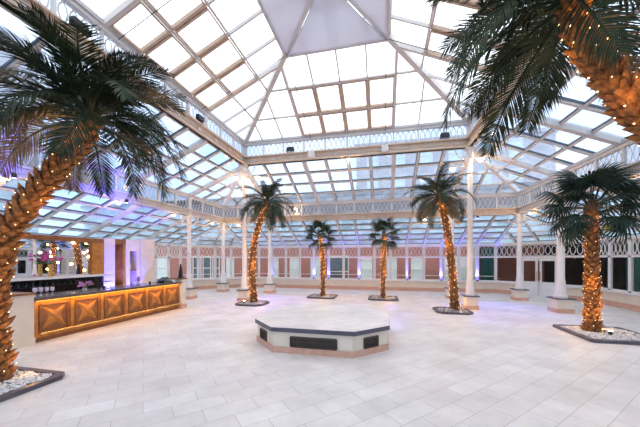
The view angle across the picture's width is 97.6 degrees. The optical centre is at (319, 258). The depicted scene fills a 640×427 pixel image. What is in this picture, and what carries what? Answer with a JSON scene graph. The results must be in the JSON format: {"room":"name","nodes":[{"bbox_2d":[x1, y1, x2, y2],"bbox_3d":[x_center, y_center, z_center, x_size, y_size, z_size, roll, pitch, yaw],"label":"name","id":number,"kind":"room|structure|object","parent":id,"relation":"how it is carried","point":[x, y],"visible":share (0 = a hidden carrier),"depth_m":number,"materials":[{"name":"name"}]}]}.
{"room":"glass atrium","nodes":[
{"label":"glass atrium","id":0,"kind":"room"},
{"bbox_2d":[12,238,153,286],"bbox_3d":[-9.333,0.550,10.304,1.260,2.900,6.800,0,0,13],"label":"wall","id":1,"kind":"structure","parent":0,"point":[118,253],"depth_m":12.11,"materials":[{"name":"paint"}]},
{"bbox_2d":[10,234,103,276],"bbox_3d":[-9.017,-0.100,8.972,0.058,1.360,4.300,0,0,13],"label":"mirror","id":2,"kind":"object","parent":1,"relation":"attached to","point":[80,255],"visible":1,"depth_m":9.58,"materials":[{"name":"clear glass"}]},
{"bbox_2d":[37,234,180,245],"bbox_3d":[-10.715,0.535,9.949,0.400,2.930,16.200,0,0,13],"label":"wall","id":3,"kind":"structure","parent":0,"point":[37,234],"depth_m":16.29,"materials":[{"name":"white paint"}]},
{"bbox_2d":[154,244,155,281],"bbox_3d":[-9.452,0.245,15.373,0.090,2.190,1.012,0,0,13],"label":"window","id":4,"kind":"structure","parent":3,"relation":"in","point":[154,244],"depth_m":15.81,"materials":[{"name":"white paint"}]},
{"bbox_2d":[156,244,168,281],"bbox_3d":[-9.229,0.245,16.360,0.090,2.190,1.012,0,0,13],"label":"window","id":5,"kind":"structure","parent":3,"relation":"in","point":[157,245],"depth_m":16.45,"materials":[{"name":"white paint"}]},
{"bbox_2d":[169,245,180,277],"bbox_3d":[-9.006,0.245,17.348,0.090,2.190,1.012,0,0,13],"label":"window","id":6,"kind":"structure","parent":3,"relation":"in","point":[170,246],"depth_m":17.31,"materials":[{"name":"white paint"}]},
{"bbox_2d":[182,244,241,289],"bbox_3d":[-7.114,0.535,18.982,4.229,2.930,0.400,0,0,-32],"label":"wall","id":7,"kind":"structure","parent":0,"point":[234,282],"depth_m":18.82,"materials":[{"name":"paint"}]},
{"bbox_2d":[181,246,197,279],"bbox_3d":[-8.445,0.245,18.119,1.100,2.190,0.113,0,0,-32],"label":"window","id":8,"kind":"structure","parent":7,"relation":"in","point":[181,246],"depth_m":18.23,"materials":[{"name":"white paint"}]},
{"bbox_2d":[181,224,219,245],"bbox_3d":[-7.417,-1.550,17.509,3.093,1.447,0.100,0,0,13],"label":"beam","id":9,"kind":"structure","parent":7,"relation":"on","point":[217,224],"depth_m":17.45,"materials":[{"name":"metal"}]},
{"bbox_2d":[198,246,214,278],"bbox_3d":[-7.543,0.245,18.672,1.100,2.190,0.113,0,0,-32],"label":"window","id":10,"kind":"structure","parent":7,"relation":"in","point":[199,247],"depth_m":18.53,"materials":[{"name":"white paint"}]},
{"bbox_2d":[215,247,230,278],"bbox_3d":[-6.642,0.245,19.224,1.100,2.190,0.113,0,0,-32],"label":"window","id":11,"kind":"structure","parent":7,"relation":"in","point":[216,249],"depth_m":19.05,"materials":[{"name":"white paint"}]},
{"bbox_2d":[231,247,241,277],"bbox_3d":[-5.741,0.245,19.777,1.100,2.190,0.113,0,0,-32],"label":"window","id":12,"kind":"structure","parent":7,"relation":"in","point":[231,247],"depth_m":19.58,"materials":[{"name":"white paint"}]},
{"bbox_2d":[191,226,239,245],"bbox_3d":[-7.081,-1.550,18.929,3.098,1.395,3.020,0,0,13],"label":"ceiling","id":13,"kind":"structure","parent":0,"point":[210,232],"depth_m":18.15,"materials":[{"name":"clear glass"}]},
{"bbox_2d":[102,0,520,139],"bbox_3d":[0.107,-6.676,7.527,10.007,2.399,10.034,0,0,13],"label":"ceiling","id":14,"kind":"structure","parent":0,"point":[124,8],"depth_m":9.09,"materials":[{"name":"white glass"}]},
{"bbox_2d":[118,0,309,108],"bbox_3d":[-2.309,-6.546,8.055,4.808,2.186,3.450,0,0,13],"label":"beam","id":15,"kind":"structure","parent":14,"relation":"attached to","point":[283,17],"depth_m":8.16,"materials":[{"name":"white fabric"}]},
{"bbox_2d":[285,0,387,137],"bbox_3d":[0.651,-6.545,9.940,3.429,2.186,4.837,0,0,13],"label":"blind","id":16,"kind":"object","parent":14,"relation":"attached to","point":[329,25],"visible":1,"depth_m":8.70,"materials":[{"name":"white fabric"}]},
{"bbox_2d":[353,0,481,63],"bbox_3d":[2.518,-6.546,6.967,4.809,2.185,3.450,0,0,13],"label":"blind","id":17,"kind":"object","parent":14,"relation":"attached to","point":[378,11],"visible":0.94,"depth_m":7.99,"materials":[{"name":"white fabric"}]},
{"bbox_2d":[0,287,639,426],"bbox_3d":[0.093,2.100,7.462,22.100,0.200,22.200,0,0,13],"label":"floor","id":18,"kind":"structure","parent":0,"point":[203,363],"depth_m":4.93,"materials":[{"name":"tile"}]},
{"bbox_2d":[7,292,35,350],"bbox_3d":[-7.112,1.393,6.308,0.790,1.215,0.680,0,0,13],"label":"wall","id":19,"kind":"structure","parent":18,"relation":"on","point":[22,306],"depth_m":6.35,"materials":[{"name":"paint"}]},
{"bbox_2d":[0,366,64,401],"bbox_3d":[-5.092,1.962,4.243,1.400,0.075,1.400,0,0,13],"label":"planter","id":20,"kind":"object","parent":18,"relation":"on","point":[56,375],"visible":0.57,"depth_m":4.43,"materials":[{"name":"stone"}]},
{"bbox_2d":[0,369,51,394],"bbox_3d":[-5.094,1.935,4.247,1.184,0.038,1.190,0,0,13],"label":"pebbles","id":21,"kind":"object","parent":20,"relation":"on","point":[28,377],"visible":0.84,"depth_m":4.47,"materials":[{"name":"gravel"}]},
{"bbox_2d":[0,0,189,381],"bbox_3d":[-4.121,-0.780,4.840,3.408,5.658,3.450,0,0,4],"label":"palm tree","id":22,"kind":"object","parent":20,"relation":"in","point":[87,100],"visible":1,"depth_m":4.54,"materials":[{"name":"green plant"}]},
{"bbox_2d":[0,127,99,371],"bbox_3d":[-4.687,-0.233,4.619,1.668,4.318,0.542,0,0,-15],"label":"string lights","id":23,"kind":"object","parent":22,"relation":"attached to","point":[76,127],"visible":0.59,"depth_m":4.56,"materials":[{"name":"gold metal"}]},
{"bbox_2d":[9,274,113,293],"bbox_3d":[-8.668,1.255,8.924,0.745,1.330,4.200,0,0,13],"label":"bar cabinet","id":24,"kind":"object","parent":18,"relation":"on","point":[63,287],"visible":0.13,"depth_m":9.44,"materials":[{"name":"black wood"}]},
{"bbox_2d":[42,252,62,276],"bbox_3d":[-8.766,0.163,9.116,0.437,0.853,0.585,0,0,13],"label":"flower arrangement","id":25,"kind":"object","parent":24,"relation":"on","point":[50,269],"visible":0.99,"depth_m":9.07,"materials":[{"name":"pink plant"}]},
{"bbox_2d":[9,281,109,289],"bbox_3d":[-8.792,0.863,8.952,0.490,0.015,4.200,0,0,13],"label":"shelf","id":26,"kind":"object","parent":24,"relation":"attached to","point":[95,282],"depth_m":9.19,"materials":[{"name":"black metal"}]},
{"bbox_2d":[34,281,181,342],"bbox_3d":[-6.477,1.455,9.009,0.902,1.090,4.870,0,0,13],"label":"bar counter","id":27,"kind":"object","parent":18,"relation":"on","point":[64,313],"depth_m":8.07,"materials":[{"name":"brown wood"}]},
{"bbox_2d":[77,281,93,290],"bbox_3d":[-6.742,0.753,8.042,0.236,0.314,0.448,0,0,13],"label":"flower arrangement","id":28,"kind":"object","parent":27,"relation":"on","point":[83,285],"visible":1,"depth_m":7.99,"materials":[{"name":"pink plant"}]},
{"bbox_2d":[34,281,181,299],"bbox_3d":[-6.502,0.940,9.015,0.850,0.060,4.870,0,0,13],"label":"countertop","id":29,"kind":"structure","parent":27,"relation":"on","point":[124,287],"depth_m":8.09,"materials":[{"name":"stone"}]},
{"bbox_2d":[156,277,175,282],"bbox_3d":[-6.041,0.805,10.992,0.380,0.210,0.690,0,0,13],"label":"cash register","id":30,"kind":"object","parent":27,"relation":"on","point":[162,279],"visible":1,"depth_m":10.79,"materials":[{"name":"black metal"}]},
{"bbox_2d":[167,278,187,308],"bbox_3d":[-5.932,1.393,11.546,0.790,1.215,0.380,0,0,13],"label":"stone pillar","id":31,"kind":"structure","parent":18,"relation":"on","point":[182,286],"depth_m":11.42,"materials":[{"name":"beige stone"}]},
{"bbox_2d":[178,264,183,277],"bbox_3d":[-5.714,0.492,11.487,0.180,0.585,0.180,0,0,13],"label":"obelisk","id":32,"kind":"object","parent":31,"relation":"on","point":[180,275],"visible":0.96,"depth_m":11.45,"materials":[{"name":"black metal"}]},
{"bbox_2d":[179,215,198,298],"bbox_3d":[-6.621,-0.085,14.152,0.848,4.170,0.848,0,0,-31],"label":"column","id":33,"kind":"structure","parent":18,"relation":"on","point":[191,292],"depth_m":14.06,"materials":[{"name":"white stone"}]},
{"bbox_2d":[188,196,191,214],"bbox_3d":[-6.621,-2.685,14.152,0.180,1.030,0.180,0,0,13],"label":"post","id":34,"kind":"object","parent":33,"relation":"on","point":[189,198],"visible":0.57,"depth_m":14.13,"materials":[{"name":"metal"}]},
{"bbox_2d":[215,223,231,291],"bbox_3d":[-5.939,-0.085,17.176,0.848,4.170,0.848,0,0,-31],"label":"column","id":35,"kind":"structure","parent":18,"relation":"on","point":[223,286],"depth_m":17.08,"materials":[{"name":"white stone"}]},
{"bbox_2d":[0,132,223,222],"bbox_3d":[-7.720,-2.715,9.274,0.340,1.090,16.200,0,0,13],"label":"girder","id":36,"kind":"object","parent":35,"relation":"on","point":[177,202],"visible":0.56,"depth_m":11.51,"materials":[{"name":"beige metal"}]},
{"bbox_2d":[82,173,94,185],"bbox_3d":[-7.491,-2.578,9.092,0.404,0.435,0.318,0,0,45],"label":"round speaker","id":37,"kind":"object","parent":36,"relation":"attached to","point":[86,179],"visible":0.62,"depth_m":8.96},
{"bbox_2d":[222,171,241,206],"bbox_3d":[-4.792,-3.860,15.329,0.130,1.472,4.405,0,0,-32],"label":"beam","id":38,"kind":"structure","parent":36,"relation":"on","point":[230,192],"depth_m":15.44,"materials":[{"name":"metal"}]},
{"bbox_2d":[224,192,517,223],"bbox_3d":[1.889,-2.715,15.412,16.050,1.090,0.340,0,0,13],"label":"girder","id":39,"kind":"object","parent":35,"relation":"on","point":[502,203],"visible":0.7,"depth_m":15.16,"materials":[{"name":"metal"}]},
{"bbox_2d":[473,153,519,192],"bbox_3d":[7.885,-3.860,12.472,4.412,1.472,0.130,0,0,-33],"label":"beam","id":40,"kind":"structure","parent":39,"relation":"on","point":[500,175],"depth_m":12.56,"materials":[{"name":"metal"}]},
{"bbox_2d":[234,162,254,300],"bbox_3d":[-3.644,-1.250,13.480,0.820,6.500,0.818,0,0,-32],"label":"column","id":41,"kind":"structure","parent":18,"relation":"on","point":[243,292],"depth_m":13.39,"materials":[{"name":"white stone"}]},
{"bbox_2d":[0,0,245,163],"bbox_3d":[-4.745,-5.055,8.604,0.340,1.110,10.000,0,0,13],"label":"girder","id":42,"kind":"object","parent":41,"relation":"on","point":[79,7],"visible":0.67,"depth_m":8.37,"materials":[{"name":"metal"}]},
{"bbox_2d":[69,15,88,36],"bbox_3d":[-5.199,-5.000,6.041,0.140,0.240,0.360,0,0,13],"label":"floodlight","id":43,"kind":"object","parent":42,"relation":"attached to","point":[73,17],"visible":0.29,"depth_m":5.95,"materials":[{"name":"black metal"}]},
{"bbox_2d":[196,114,203,123],"bbox_3d":[-4.300,-5.000,10.031,0.140,0.240,0.360,0,0,13],"label":"floodlight","id":44,"kind":"object","parent":42,"relation":"attached to","point":[199,117],"visible":0.82,"depth_m":9.96,"materials":[{"name":"black metal"}]},
{"bbox_2d":[244,0,312,143],"bbox_3d":[-1.784,-6.682,10.516,0.170,2.474,7.070,0,0,-32],"label":"beam","id":45,"kind":"structure","parent":42,"relation":"on","point":[275,74],"depth_m":10.47,"materials":[{"name":"beige metal"}]},
{"bbox_2d":[241,144,246,162],"bbox_3d":[-3.645,-5.050,13.481,0.220,1.100,0.220,0,0,13],"label":"post","id":46,"kind":"object","parent":41,"relation":"on","point":[244,151],"visible":0.36,"depth_m":13.37,"materials":[{"name":"beige metal"}]},
{"bbox_2d":[246,119,468,165],"bbox_3d":[1.203,-5.055,12.389,9.940,1.110,0.340,0,0,13],"label":"girder","id":47,"kind":"object","parent":41,"relation":"on","point":[433,145],"visible":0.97,"depth_m":12.20,"materials":[{"name":"metal"}]},
{"bbox_2d":[382,144,388,152],"bbox_3d":[2.740,-4.650,11.796,0.280,0.260,0.200,0,0,13],"label":"junction box","id":48,"kind":"object","parent":47,"relation":"attached to","point":[385,148],"visible":1,"depth_m":11.70,"materials":[{"name":"white paint"}]},
{"bbox_2d":[348,0,468,122],"bbox_3d":[3.098,-6.682,9.416,7.070,2.474,0.170,0,0,-32],"label":"beam","id":49,"kind":"structure","parent":47,"relation":"on","point":[408,56],"depth_m":9.47,"materials":[{"name":"beige metal"}]},
{"bbox_2d":[440,132,449,138],"bbox_3d":[5.079,-5.000,11.392,0.370,0.240,0.140,0,0,13],"label":"floodlight","id":50,"kind":"object","parent":47,"relation":"attached to","point":[444,135],"visible":1,"depth_m":11.34,"materials":[{"name":"black metal"}]},
{"bbox_2d":[235,300,269,306],"bbox_3d":[-2.998,1.962,12.444,1.260,0.075,1.260,0,0,13],"label":"planter","id":51,"kind":"object","parent":18,"relation":"on","point":[255,304],"visible":0.81,"depth_m":12.07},
{"bbox_2d":[235,178,296,302],"bbox_3d":[-2.350,-0.732,12.440,2.667,5.531,2.606,0,0,17],"label":"palm tree","id":52,"kind":"object","parent":51,"relation":"in","point":[268,191],"visible":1,"depth_m":12.40,"materials":[{"name":"green plant"}]},
{"bbox_2d":[262,222,278,293],"bbox_3d":[-2.964,-0.085,16.505,0.848,4.170,0.848,0,0,-31],"label":"column","id":53,"kind":"structure","parent":18,"relation":"on","point":[269,287],"depth_m":16.41,"materials":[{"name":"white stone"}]},
{"bbox_2d":[255,304,389,357],"bbox_3d":[0.171,1.728,7.352,3.190,0.545,3.190,0,0,13],"label":"platform","id":54,"kind":"object","parent":18,"relation":"on","point":[343,331],"visible":1,"depth_m":6.04,"materials":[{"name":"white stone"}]},
{"bbox_2d":[260,328,266,340],"bbox_3d":[-1.310,1.750,6.500,0.050,0.230,0.409,0,0,-32],"label":"vent grille","id":55,"kind":"object","parent":54,"relation":"attached to","point":[263,331],"depth_m":6.50,"materials":[{"name":"black metal"}]},
{"bbox_2d":[290,336,336,350],"bbox_3d":[-0.143,1.750,5.824,1.020,0.230,0.040,0,0,13],"label":"vent grille","id":56,"kind":"object","parent":54,"relation":"attached to","point":[310,343],"depth_m":5.82,"materials":[{"name":"black metal"}]},
{"bbox_2d":[363,335,378,348],"bbox_3d":[1.083,1.750,5.910,0.429,0.230,0.050,0,0,-32],"label":"vent grille","id":57,"kind":"object","parent":54,"relation":"attached to","point":[369,341],"depth_m":5.90,"materials":[{"name":"black metal"}]},
{"bbox_2d":[307,294,337,298],"bbox_3d":[0.142,1.962,14.729,1.440,0.075,1.440,0,0,13],"label":"planter","id":58,"kind":"object","parent":18,"relation":"on","point":[336,295],"visible":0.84,"depth_m":14.12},
{"bbox_2d":[304,219,337,295],"bbox_3d":[0.004,-0.083,14.665,1.980,4.160,1.823,0,0,-24],"label":"palm tree","id":59,"kind":"object","parent":58,"relation":"in","point":[317,223],"visible":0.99,"depth_m":14.59,"materials":[{"name":"green plant"}]},
{"bbox_2d":[368,295,398,300],"bbox_3d":[3.166,1.962,14.048,1.440,0.075,1.440,0,0,13],"label":"planter","id":60,"kind":"object","parent":18,"relation":"on","point":[370,296],"visible":0.84,"depth_m":13.62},
{"bbox_2d":[368,215,403,297],"bbox_3d":[3.252,-0.100,14.068,1.852,4.187,1.890,0,0,16],"label":"palm tree","id":61,"kind":"object","parent":60,"relation":"in","point":[379,225],"visible":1,"depth_m":13.88,"materials":[{"name":"green plant"}]},
{"bbox_2d":[401,162,477,309],"bbox_3d":[4.470,-0.677,10.674,2.909,5.394,2.612,0,0,31],"label":"palm tree","id":62,"kind":"object","parent":18,"relation":"on","point":[441,197],"visible":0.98,"depth_m":10.58,"materials":[{"name":"green plant"}]},
{"bbox_2d":[440,216,462,298],"bbox_3d":[6.733,-0.085,14.320,0.848,4.170,0.848,0,0,-31],"label":"column","id":63,"kind":"structure","parent":18,"relation":"on","point":[447,293],"depth_m":14.23,"materials":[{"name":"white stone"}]},
{"bbox_2d":[432,306,473,314],"bbox_3d":[5.030,1.962,10.675,1.260,0.075,1.260,0,0,13],"label":"planter","id":64,"kind":"object","parent":18,"relation":"on","point":[436,308],"visible":0.86,"depth_m":10.36,"materials":[{"name":"stone"}]},
{"bbox_2d":[455,142,479,309],"bbox_3d":[6.053,-1.250,11.294,0.820,6.500,0.818,0,0,-32],"label":"column","id":65,"kind":"structure","parent":18,"relation":"on","point":[469,299],"depth_m":11.21,"materials":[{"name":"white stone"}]},
{"bbox_2d":[466,122,471,143],"bbox_3d":[6.051,-5.050,11.296,0.220,1.100,0.220,0,0,13],"label":"post","id":66,"kind":"object","parent":65,"relation":"on","point":[468,129],"visible":0.14,"depth_m":11.21,"materials":[{"name":"beige metal"}]},
{"bbox_2d":[467,4,559,145],"bbox_3d":[4.952,-5.055,6.418,0.340,1.110,10.000,0,0,13],"label":"girder","id":67,"kind":"object","parent":65,"relation":"on","point":[472,134],"visible":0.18,"depth_m":9.99,"materials":[{"name":"metal"}]},
{"bbox_2d":[506,213,530,300],"bbox_3d":[9.718,-0.085,13.647,0.848,4.170,0.848,0,0,-31],"label":"column","id":68,"kind":"structure","parent":18,"relation":"on","point":[518,293],"depth_m":13.55,"materials":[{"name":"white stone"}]},
{"bbox_2d":[516,134,639,213],"bbox_3d":[7.937,-2.715,5.746,0.340,1.090,16.200,0,0,13],"label":"girder","id":69,"kind":"object","parent":68,"relation":"on","point":[629,151],"visible":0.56,"depth_m":8.90,"materials":[{"name":"beige metal"}]},
{"bbox_2d":[420,0,639,163],"bbox_3d":[2.794,-0.899,3.064,3.155,5.810,3.212,0,0,25],"label":"palm tree","id":70,"kind":"object","parent":18,"relation":"on","point":[510,55],"visible":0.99,"depth_m":3.20,"materials":[{"name":"green plant"}]},
{"bbox_2d":[558,7,639,146],"bbox_3d":[3.086,-0.422,2.746,1.145,4.528,0.415,0,0,26],"label":"string lights","id":71,"kind":"object","parent":70,"relation":"attached to","point":[578,7],"visible":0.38,"depth_m":2.85,"materials":[{"name":"yellow glass"}]},
{"bbox_2d":[543,202,578,313],"bbox_3d":[9.115,-0.085,10.606,0.904,4.170,0.904,0,0,-29],"label":"column","id":72,"kind":"structure","parent":18,"relation":"on","point":[559,302],"depth_m":10.49,"materials":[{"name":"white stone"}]},
{"bbox_2d":[532,161,639,332],"bbox_3d":[7.319,-0.307,7.575,2.658,4.647,2.553,0,0,16],"label":"palm tree","id":73,"kind":"object","parent":18,"relation":"on","point":[574,187],"visible":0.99,"depth_m":7.39,"materials":[{"name":"green plant"}]},
{"bbox_2d":[582,216,602,331],"bbox_3d":[7.359,0.349,7.566,0.419,3.159,0.456,0,0,44],"label":"string lights","id":74,"kind":"object","parent":73,"relation":"attached to","point":[599,216],"visible":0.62,"depth_m":7.44,"materials":[{"name":"yellow glass"}]},
{"bbox_2d":[553,324,639,344],"bbox_3d":[7.491,1.962,7.312,1.660,0.075,1.660,0,0,13],"label":"planter","id":75,"kind":"object","parent":18,"relation":"on","point":[558,326],"visible":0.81,"depth_m":6.88,"materials":[{"name":"stone"}]},
{"bbox_2d":[562,325,639,340],"bbox_3d":[7.487,1.935,7.314,1.450,0.038,1.438,0,0,13],"label":"pebbles","id":76,"kind":"object","parent":75,"relation":"on","point":[618,334],"visible":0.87,"depth_m":7.17,"materials":[{"name":"gravel"}]},
{"bbox_2d":[0,3,639,204],"bbox_3d":[0.113,-3.860,7.528,16.126,1.463,16.238,0,0,13],"label":"ceiling","id":77,"kind":"structure","parent":0,"point":[584,132],"depth_m":11.31,"materials":[{"name":"clear glass"}]},
{"bbox_2d":[0,176,639,246],"bbox_3d":[0.432,-1.550,8.969,22.178,1.482,19.190,0,0,13],"label":"ceiling","id":78,"kind":"structure","parent":0,"point":[109,221],"depth_m":14.07,"materials":[{"name":"clear glass"}]},
{"bbox_2d":[246,243,495,292],"bbox_3d":[2.547,0.535,18.328,16.050,2.930,0.400,0,0,13],"label":"wall","id":79,"kind":"structure","parent":0,"point":[354,284],"depth_m":18.03,"materials":[{"name":"paint"}]},
{"bbox_2d":[246,247,258,277],"bbox_3d":[-4.801,0.245,19.944,1.023,2.190,0.090,0,0,13],"label":"window","id":80,"kind":"structure","parent":79,"relation":"in","point":[246,247],"depth_m":19.89,"materials":[{"name":"white paint"}]},
{"bbox_2d":[259,247,271,277],"bbox_3d":[-3.823,0.245,19.723,1.023,2.190,0.090,0,0,13],"label":"window","id":81,"kind":"structure","parent":79,"relation":"in","point":[259,247],"depth_m":19.76,"materials":[{"name":"white paint"}]},
{"bbox_2d":[272,247,285,277],"bbox_3d":[-2.844,0.245,19.502,1.023,2.190,0.090,0,0,13],"label":"window","id":82,"kind":"structure","parent":79,"relation":"in","point":[273,248],"depth_m":19.51,"materials":[{"name":"white paint"}]},
{"bbox_2d":[286,247,299,278],"bbox_3d":[-1.866,0.245,19.282,1.023,2.190,0.090,0,0,13],"label":"window","id":83,"kind":"structure","parent":79,"relation":"in","point":[286,247],"depth_m":19.24,"materials":[{"name":"white paint"}]},
{"bbox_2d":[300,247,313,278],"bbox_3d":[-0.887,0.245,19.061,1.023,2.190,0.090,0,0,13],"label":"window","id":84,"kind":"structure","parent":79,"relation":"in","point":[300,247],"depth_m":19.05,"materials":[{"name":"white paint"}]},
{"bbox_2d":[314,247,328,278],"bbox_3d":[0.091,0.245,18.841,1.023,2.190,0.090,0,0,13],"label":"window","id":85,"kind":"structure","parent":79,"relation":"in","point":[327,257],"depth_m":18.72,"materials":[{"name":"white paint"}]},
{"bbox_2d":[329,246,343,278],"bbox_3d":[1.070,0.245,18.620,1.023,2.190,0.090,0,0,13],"label":"window","id":86,"kind":"structure","parent":79,"relation":"in","point":[342,247],"depth_m":18.55,"materials":[{"name":"white paint"}]},
{"bbox_2d":[343,246,358,278],"bbox_3d":[2.049,0.245,18.400,1.023,2.190,0.090,0,0,13],"label":"window","id":87,"kind":"structure","parent":79,"relation":"in","point":[344,257],"depth_m":18.39,"materials":[{"name":"white paint"}]},
{"bbox_2d":[359,246,374,279],"bbox_3d":[3.027,0.245,18.179,1.023,2.190,0.090,0,0,13],"label":"window","id":88,"kind":"structure","parent":79,"relation":"in","point":[373,249],"depth_m":18.13,"materials":[{"name":"white paint"}]},
{"bbox_2d":[374,246,390,279],"bbox_3d":[4.006,0.245,17.959,1.023,2.190,0.090,0,0,13],"label":"window","id":89,"kind":"structure","parent":79,"relation":"in","point":[375,254],"depth_m":17.89,"materials":[{"name":"white paint"}]},
{"bbox_2d":[391,246,406,279],"bbox_3d":[4.984,0.245,17.738,1.023,2.190,0.090,0,0,13],"label":"window","id":90,"kind":"structure","parent":79,"relation":"in","point":[397,246],"depth_m":17.69,"materials":[{"name":"white paint"}]},
{"bbox_2d":[407,246,423,280],"bbox_3d":[5.963,0.245,17.518,1.023,2.190,0.090,0,0,13],"label":"window","id":91,"kind":"structure","parent":79,"relation":"in","point":[422,254],"depth_m":17.45,"materials":[{"name":"white paint"}]},
{"bbox_2d":[424,245,440,280],"bbox_3d":[6.942,0.245,17.297,1.023,2.190,0.090,0,0,13],"label":"window","id":92,"kind":"structure","parent":79,"relation":"in","point":[437,246],"depth_m":17.26,"materials":[{"name":"white paint"}]},
{"bbox_2d":[441,245,458,280],"bbox_3d":[7.920,0.245,17.077,1.023,2.190,0.090,0,0,13],"label":"window","id":93,"kind":"structure","parent":79,"relation":"in","point":[444,246],"depth_m":17.09,"materials":[{"name":"white paint"}]},
{"bbox_2d":[459,245,476,280],"bbox_3d":[8.899,0.245,16.856,1.023,2.190,0.090,0,0,13],"label":"window","id":94,"kind":"structure","parent":79,"relation":"in","point":[475,248],"depth_m":16.77,"materials":[{"name":"white paint"}]},
{"bbox_2d":[477,245,495,281],"bbox_3d":[9.877,0.245,16.636,1.023,2.190,0.090,0,0,13],"label":"window","id":95,"kind":"structure","parent":79,"relation":"in","point":[494,246],"depth_m":16.59,"materials":[{"name":"white paint"}]},
{"bbox_2d":[473,246,474,279],"bbox_3d":[10.001,0.625,18.632,0.120,3.150,3.250,0,0,13],"label":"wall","id":96,"kind":"structure","parent":0,"point":[473,246],"depth_m":17.68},
{"bbox_2d":[481,247,497,279],"bbox_3d":[10.533,0.630,17.416,0.908,2.700,0.090,0,0,13],"label":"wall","id":97,"kind":"structure","parent":0,"point":[487,264],"depth_m":17.43,"materials":[{"name":"paint"}]},
{"bbox_2d":[499,217,556,242],"bbox_3d":[11.496,-1.550,14.742,3.088,1.394,3.020,0,0,13],"label":"ceiling","id":98,"kind":"structure","parent":0,"point":[513,237],"depth_m":14.49,"materials":[{"name":"clear glass"}]},
{"bbox_2d":[495,239,584,300],"bbox_3d":[11.549,0.535,14.776,0.400,2.930,4.222,0,0,-33],"label":"wall","id":99,"kind":"structure","parent":0,"point":[576,293],"depth_m":14.80,"materials":[{"name":"paint"}]},
{"bbox_2d":[496,244,516,282],"bbox_3d":[10.688,0.245,16.030,0.113,2.190,1.224,0,0,-33],"label":"window","id":100,"kind":"structure","parent":99,"relation":"in","point":[509,245],"depth_m":16.08,"materials":[{"name":"white paint"}]},
{"bbox_2d":[522,242,556,297],"bbox_3d":[11.515,0.575,14.754,0.170,2.850,1.910,0,0,-33],"label":"door","id":101,"kind":"structure","parent":99,"relation":"in","point":[537,289],"depth_m":14.70,"materials":[{"name":"white paint"}]},
{"bbox_2d":[523,214,583,237],"bbox_3d":[11.191,-1.550,13.315,3.083,1.447,0.100,0,0,13],"label":"beam","id":102,"kind":"structure","parent":99,"relation":"on","point":[527,217],"depth_m":13.44,"materials":[{"name":"metal"}]},
{"bbox_2d":[565,242,584,286],"bbox_3d":[12.343,0.245,13.479,0.113,2.190,1.224,0,0,-33],"label":"window","id":103,"kind":"structure","parent":99,"relation":"in","point":[567,256],"depth_m":13.47,"materials":[{"name":"white paint"}]},
{"bbox_2d":[473,231,639,244],"bbox_3d":[11.891,-1.030,8.186,8.400,0.140,23.200,0,0,13],"label":"beam","id":104,"kind":"structure","parent":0,"point":[506,241],"depth_m":15.63,"materials":[{"name":"metal"}]},
{"bbox_2d":[544,243,625,289],"bbox_3d":[11.939,0.625,8.175,8.300,3.150,23.200,0,0,13],"label":"wall","id":105,"kind":"structure","parent":0,"point":[574,269],"depth_m":18.63,"materials":[{"name":"glass"}]},
{"bbox_2d":[495,217,515,244],"bbox_3d":[10.042,-1.550,15.086,0.100,1.446,3.014,0,0,13],"label":"beam","id":106,"kind":"structure","parent":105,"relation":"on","point":[511,224],"depth_m":15.11,"materials":[{"name":"metal"}]},
{"bbox_2d":[626,242,639,291],"bbox_3d":[13.186,0.630,11.638,0.090,2.700,1.110,0,0,13],"label":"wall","id":107,"kind":"structure","parent":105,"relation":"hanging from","point":[636,259],"depth_m":11.68,"materials":[{"name":"paint"}]},
{"bbox_2d":[598,234,639,311],"bbox_3d":[10.922,0.535,5.073,0.400,2.930,16.200,0,0,13],"label":"wall","id":108,"kind":"structure","parent":0,"point":[630,301],"depth_m":11.39,"materials":[{"name":"paint"}]},
{"bbox_2d":[598,240,608,289],"bbox_3d":[12.553,0.245,12.490,0.090,2.190,1.012,0,0,13],"label":"window","id":109,"kind":"structure","parent":108,"relation":"in","point":[603,241],"depth_m":12.20,"materials":[{"name":"white paint"}]},
{"bbox_2d":[609,238,628,292],"bbox_3d":[12.330,0.245,11.502,0.090,2.190,1.012,0,0,13],"label":"window","id":110,"kind":"structure","parent":108,"relation":"in","point":[611,253],"depth_m":11.74,"materials":[{"name":"white paint"}]},
{"bbox_2d":[629,237,639,293],"bbox_3d":[12.108,0.245,10.514,0.090,2.190,1.012,0,0,13],"label":"window","id":111,"kind":"structure","parent":108,"relation":"in","point":[632,254],"depth_m":10.94,"materials":[{"name":"white paint"}]},
{"label":"outside","id":112,"kind":"structure","parent":0,"visible":0},
{"bbox_3d":[-1.580,2.355,15.732,110.000,0.290,110.000,0,0,13],"label":"ground","id":113,"kind":"structure","parent":112,"visible":0},
{"bbox_2d":[0,25,45,232],"bbox_3d":[-21.156,-5.200,7.330,9.900,14.800,17.400,0,0,13],"label":"apartment block","id":114,"kind":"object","parent":113,"relation":"on","point":[3,194],"visible":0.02,"depth_m":13.52,"materials":[{"name":"glass"}]},
{"bbox_2d":[80,182,543,281],"bbox_3d":[-3.203,-1.350,24.452,37.400,7.100,5.700,0,0,13],"label":"wall","id":115,"kind":"structure","parent":113,"relation":"on","point":[507,267],"depth_m":20.67,"materials":[{"name":"brick"}]},
{"bbox_2d":[443,258,466,279],"bbox_3d":[9.076,0.925,18.666,1.500,2.150,0.490,0,0,13],"label":"window","id":116,"kind":"structure","parent":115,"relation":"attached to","point":[463,261],"depth_m":18.40,"materials":[{"name":"white glass"}]},
{"bbox_2d":[354,127,559,237],"bbox_3d":[12.534,-4.375,29.465,16.900,13.150,9.400,0,0,13],"label":"glass roof","id":117,"kind":"object","parent":113,"relation":"on","point":[450,155],"visible":0.28,"depth_m":24.99,"materials":[{"name":"glass"}]},
{"bbox_2d":[556,193,639,237],"bbox_3d":[22.125,-1.275,8.340,8.900,6.950,34.400,0,0,13],"label":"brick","id":118,"kind":"object","parent":113,"relation":"on","point":[599,194],"visible":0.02,"depth_m":19.74,"materials":[{"name":"paint"}]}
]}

